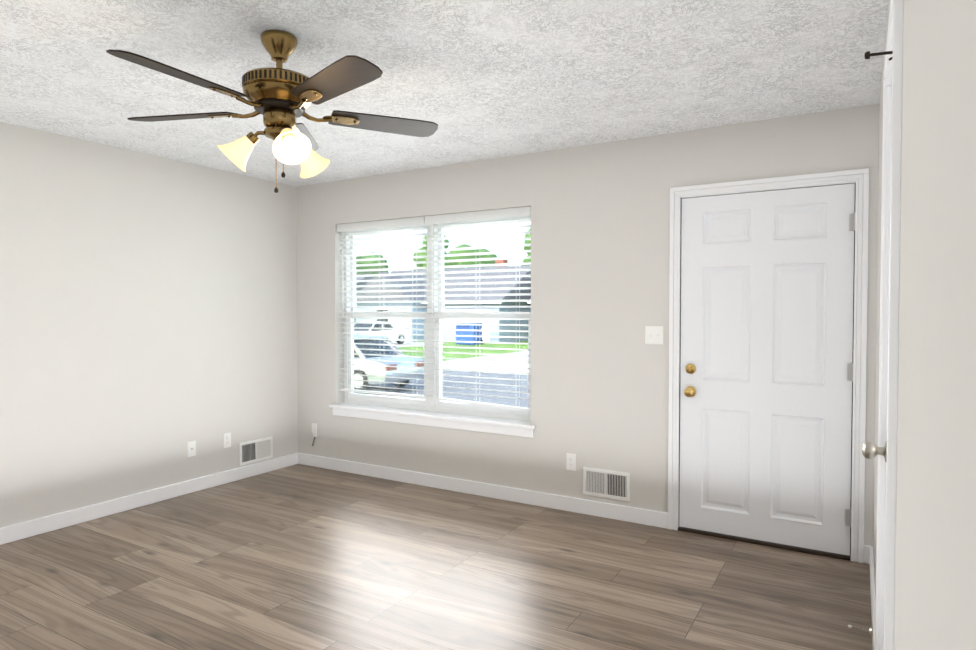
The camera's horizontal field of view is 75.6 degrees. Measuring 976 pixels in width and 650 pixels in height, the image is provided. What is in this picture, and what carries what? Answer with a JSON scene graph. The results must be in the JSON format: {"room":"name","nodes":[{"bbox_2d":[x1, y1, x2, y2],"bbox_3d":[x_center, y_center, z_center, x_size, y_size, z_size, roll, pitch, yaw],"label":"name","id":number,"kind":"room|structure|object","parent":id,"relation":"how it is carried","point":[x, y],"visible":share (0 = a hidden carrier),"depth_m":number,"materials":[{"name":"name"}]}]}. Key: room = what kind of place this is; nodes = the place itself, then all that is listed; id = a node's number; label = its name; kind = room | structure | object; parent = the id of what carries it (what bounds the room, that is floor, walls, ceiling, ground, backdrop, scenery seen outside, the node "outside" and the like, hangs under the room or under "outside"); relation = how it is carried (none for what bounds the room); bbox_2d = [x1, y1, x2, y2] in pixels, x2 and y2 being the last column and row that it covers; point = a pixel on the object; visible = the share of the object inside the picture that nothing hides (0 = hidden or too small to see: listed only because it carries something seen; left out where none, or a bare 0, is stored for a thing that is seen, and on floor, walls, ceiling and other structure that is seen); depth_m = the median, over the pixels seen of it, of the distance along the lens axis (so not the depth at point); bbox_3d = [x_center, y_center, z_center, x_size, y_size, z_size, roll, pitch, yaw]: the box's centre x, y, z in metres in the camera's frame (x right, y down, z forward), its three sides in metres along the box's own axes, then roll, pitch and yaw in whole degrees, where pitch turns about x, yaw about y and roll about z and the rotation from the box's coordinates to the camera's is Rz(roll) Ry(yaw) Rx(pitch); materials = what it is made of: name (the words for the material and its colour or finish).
{"room":"empty living room","nodes":[
{"label":"empty living room","id":0,"kind":"room"},
{"bbox_2d":[0,122,297,527],"bbox_3d":[-2.844,0.049,3.689,0.115,2.440,4.372,1,2,31],"label":"wall","id":1,"kind":"structure","parent":0,"point":[148,317],"depth_m":4.28,"materials":[{"name":"beige paint"}]},
{"bbox_2d":[0,453,299,544],"bbox_3d":[-2.259,1.200,4.577,0.014,0.098,2.250,1,2,31],"label":"baseboard","id":2,"kind":"structure","parent":1,"relation":"attached to","point":[25,529],"depth_m":4.29,"materials":[{"name":"white wood"}]},
{"bbox_2d":[187,440,195,456],"bbox_3d":[-2.198,0.921,4.669,0.018,0.114,0.070,1,2,31],"label":"outlet","id":3,"kind":"object","parent":1,"relation":"attached to","point":[191,448],"visible":1,"depth_m":4.67,"materials":[{"name":"plastic"}]},
{"bbox_2d":[223,432,230,447],"bbox_3d":[-2.047,0.905,4.934,0.008,0.114,0.070,1,2,31],"label":"electrical outlet","id":4,"kind":"object","parent":1,"relation":"attached to","point":[226,440],"visible":1,"depth_m":4.93,"materials":[{"name":"white plastic"}]},
{"bbox_2d":[239,436,272,465],"bbox_3d":[-1.904,1.035,5.170,0.017,0.185,0.330,1,2,31],"label":"air vent","id":5,"kind":"object","parent":1,"relation":"in","point":[256,450],"visible":1,"depth_m":5.17,"materials":[{"name":"white metal"}]},
{"bbox_2d":[0,464,872,649],"bbox_3d":[-2.210,1.325,3.459,7.680,0.100,4.572,1,2,31],"label":"floor","id":6,"kind":"structure","parent":0,"point":[299,557],"depth_m":3.15,"materials":[{"name":"wood"}]},
{"bbox_2d":[0,0,887,186],"bbox_3d":[-2.210,-1.214,3.400,7.680,0.100,4.572,1,2,31],"label":"ceiling","id":7,"kind":"structure","parent":0,"point":[476,80],"depth_m":2.82,"materials":[{"name":"white paint"}]},
{"bbox_2d":[106,30,437,192],"bbox_3d":[-0.849,-0.829,2.458,1.273,0.627,1.228,1,2,31],"label":"fan","id":8,"kind":"object","parent":7,"relation":"hanging from","point":[280,98],"visible":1,"depth_m":2.41,"materials":[{"name":"brown wood"}]},
{"bbox_2d":[296,104,878,545],"bbox_3d":[-1.096,0.011,5.310,7.680,2.440,0.200,1,2,31],"label":"wall","id":9,"kind":"structure","parent":0,"point":[600,292],"depth_m":4.18,"materials":[{"name":"beige paint"}]},
{"bbox_2d":[312,423,316,445],"bbox_3d":[-1.508,0.953,5.445,0.061,0.198,0.024,1,2,31],"label":"phone jack","id":10,"kind":"object","parent":9,"relation":"attached to","point":[314,428],"visible":1,"depth_m":5.44,"materials":[{"name":"white plastic"}]},
{"bbox_2d":[329,216,535,437],"bbox_3d":[-0.458,-0.034,4.899,1.932,1.610,0.225,1,2,31],"label":"window","id":11,"kind":"structure","parent":9,"relation":"in","point":[453,415],"depth_m":4.92,"materials":[{"name":"plastic"}]},
{"bbox_2d":[337,216,428,397],"bbox_3d":[-0.867,-0.138,5.106,0.909,1.407,0.074,1,2,31],"label":"window blind","id":12,"kind":"object","parent":11,"relation":"attached to","point":[391,223],"visible":0.94,"depth_m":5.08,"materials":[{"name":"white plastic"}]},
{"bbox_2d":[425,206,530,411],"bbox_3d":[-0.078,-0.114,4.640,0.909,1.434,0.074,1,2,31],"label":"window blind","id":13,"kind":"object","parent":11,"relation":"attached to","point":[483,215],"visible":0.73,"depth_m":4.62,"materials":[{"name":"white plastic"}]},
{"bbox_2d":[296,453,667,528],"bbox_3d":[-0.283,1.196,4.732,3.257,0.098,0.014,1,2,31],"label":"baseboard","id":14,"kind":"structure","parent":9,"relation":"attached to","point":[577,505],"depth_m":4.51,"materials":[{"name":"white wood"}]},
{"bbox_2d":[566,453,575,470],"bbox_3d":[0.559,0.922,4.230,0.070,0.114,0.008,1,2,31],"label":"electrical outlet","id":15,"kind":"object","parent":9,"relation":"attached to","point":[570,461],"visible":1,"depth_m":4.23,"materials":[{"name":"white plastic"}]},
{"bbox_2d":[583,467,629,501],"bbox_3d":[0.769,1.038,4.103,0.320,0.185,0.017,1,2,31],"label":"air vent","id":16,"kind":"object","parent":9,"relation":"in","point":[604,483],"visible":1,"depth_m":4.10,"materials":[{"name":"white metal"}]},
{"bbox_2d":[645,326,663,344],"bbox_3d":[1.036,0.064,3.921,0.116,0.114,0.020,1,2,31],"label":"light switch","id":17,"kind":"object","parent":9,"relation":"attached to","point":[654,334],"visible":1,"depth_m":3.92,"materials":[{"name":"white plastic"}]},
{"bbox_2d":[679,183,854,555],"bbox_3d":[1.573,0.242,3.613,0.923,2.015,0.116,1,2,31],"label":"front door","id":18,"kind":"structure","parent":9,"relation":"in","point":[766,367],"depth_m":3.61,"materials":[{"name":"white metal"}]},
{"bbox_2d":[668,168,868,562],"bbox_3d":[1.617,0.216,3.697,1.042,2.105,0.218,1,2,31],"label":"door frame","id":19,"kind":"structure","parent":9,"relation":"attached to","point":[859,178],"depth_m":3.47,"materials":[{"name":"white wood"}]},
{"bbox_2d":[873,0,975,649],"bbox_3d":[1.042,0.100,1.504,0.120,2.440,4.572,1,2,31],"label":"wall","id":20,"kind":"structure","parent":0,"point":[935,576],"depth_m":0.69,"materials":[{"name":"beige paint"}]},
{"bbox_2d":[864,545,875,649],"bbox_3d":[1.651,1.244,2.696,0.020,0.098,1.547,1,2,31],"label":"baseboard","id":21,"kind":"structure","parent":20,"relation":"attached to","point":[868,550],"depth_m":2.91,"materials":[{"name":"white wood"}]},
{"bbox_2d":[848,625,872,635],"bbox_3d":[1.520,1.241,2.566,0.087,0.032,0.032,1,2,31],"label":"door stop","id":22,"kind":"object","parent":21,"relation":"attached to","point":[870,630],"visible":0.98,"depth_m":2.56,"materials":[{"name":"silver metal"}]},
{"bbox_2d":[862,51,892,462],"bbox_3d":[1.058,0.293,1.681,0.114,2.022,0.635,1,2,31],"label":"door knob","id":23,"kind":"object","parent":20,"relation":"in","point":[871,450],"depth_m":1.89,"materials":[{"name":"silver metal"}]},
{"bbox_2d":[875,0,903,649],"bbox_3d":[1.112,0.264,1.663,0.118,2.105,0.740,1,2,31],"label":"door frame","id":24,"kind":"structure","parent":20,"relation":"attached to","point":[889,322],"depth_m":1.38,"materials":[{"name":"white wood"}]},
{"label":"outside","id":25,"kind":"structure","parent":0,"visible":0},
{"bbox_2d":[354,341,527,407],"bbox_3d":[-69.633,0.555,67.451,420.000,0.160,22.250,1,2,31],"label":"street","id":26,"kind":"structure","parent":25,"point":[497,400],"depth_m":18.68,"materials":[{"name":"grey asphalt"}]},
{"bbox_2d":[354,321,408,343],"bbox_3d":[-6.899,0.506,38.552,1.830,1.440,4.533,1,2,31],"label":"car","id":27,"kind":"object","parent":26,"relation":"on","point":[382,331],"depth_m":38.02,"materials":[{"name":"metal"}]},
{"bbox_2d":[354,334,423,389],"bbox_3d":[-4.024,0.997,17.469,4.533,1.440,1.830,1,2,31],"label":"car","id":28,"kind":"object","parent":26,"relation":"on","point":[392,374],"depth_m":16.25,"materials":[{"name":"silver metal"}]},
{"bbox_2d":[455,322,482,344],"bbox_3d":[-1.236,0.529,39.481,1.600,1.364,1.269,1,2,31],"label":"bin","id":29,"kind":"object","parent":26,"relation":"on","point":[478,327],"depth_m":39.09,"materials":[{"name":"blue plastic"}]},
{"bbox_2d":[361,341,530,421],"bbox_3d":[-25.241,-1.359,142.394,420.000,0.400,380.000,1,2,31],"label":"ground","id":30,"kind":"structure","parent":25,"point":[465,350],"depth_m":33.76,"materials":[{"name":"green plant"}]},
{"bbox_2d":[354,273,373,321],"bbox_3d":[-15.632,-2.063,55.544,12.840,5.850,10.600,1,2,31],"label":"house","id":31,"kind":"structure","parent":30,"relation":"on","point":[364,278],"depth_m":52.07,"materials":[{"name":"grey"}]},
{"bbox_2d":[356,252,388,273],"bbox_3d":[-15.174,-4.207,69.450,6.823,9.710,7.572,1,2,31],"label":"tree","id":32,"kind":"object","parent":30,"relation":"on","point":[370,262],"depth_m":68.86,"materials":[{"name":"green plant"}]},
{"bbox_2d":[413,233,450,269],"bbox_3d":[-6.027,-4.669,67.861,6.498,10.706,5.973,1,2,31],"label":"tree","id":33,"kind":"object","parent":30,"relation":"on","point":[425,254],"depth_m":65.52,"materials":[{"name":"green plant"}]},
{"bbox_2d":[356,260,530,341],"bbox_3d":[-2.626,-1.916,47.088,12.840,5.950,10.900,1,2,31],"label":"house","id":34,"kind":"structure","parent":30,"relation":"on","point":[525,334],"depth_m":43.30,"materials":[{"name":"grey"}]},
{"bbox_2d":[449,244,496,267],"bbox_3d":[-2.061,-3.498,61.239,5.447,8.677,5.505,1,2,31],"label":"tree","id":35,"kind":"object","parent":30,"relation":"on","point":[472,257],"depth_m":59.48,"materials":[{"name":"green plant"}]},
{"bbox_2d":[520,228,530,265],"bbox_3d":[5.711,-4.284,58.805,5.889,10.357,6.100,1,2,31],"label":"tree","id":36,"kind":"object","parent":30,"relation":"on","point":[528,248],"depth_m":58.86,"materials":[{"name":"green plant"}]}
]}

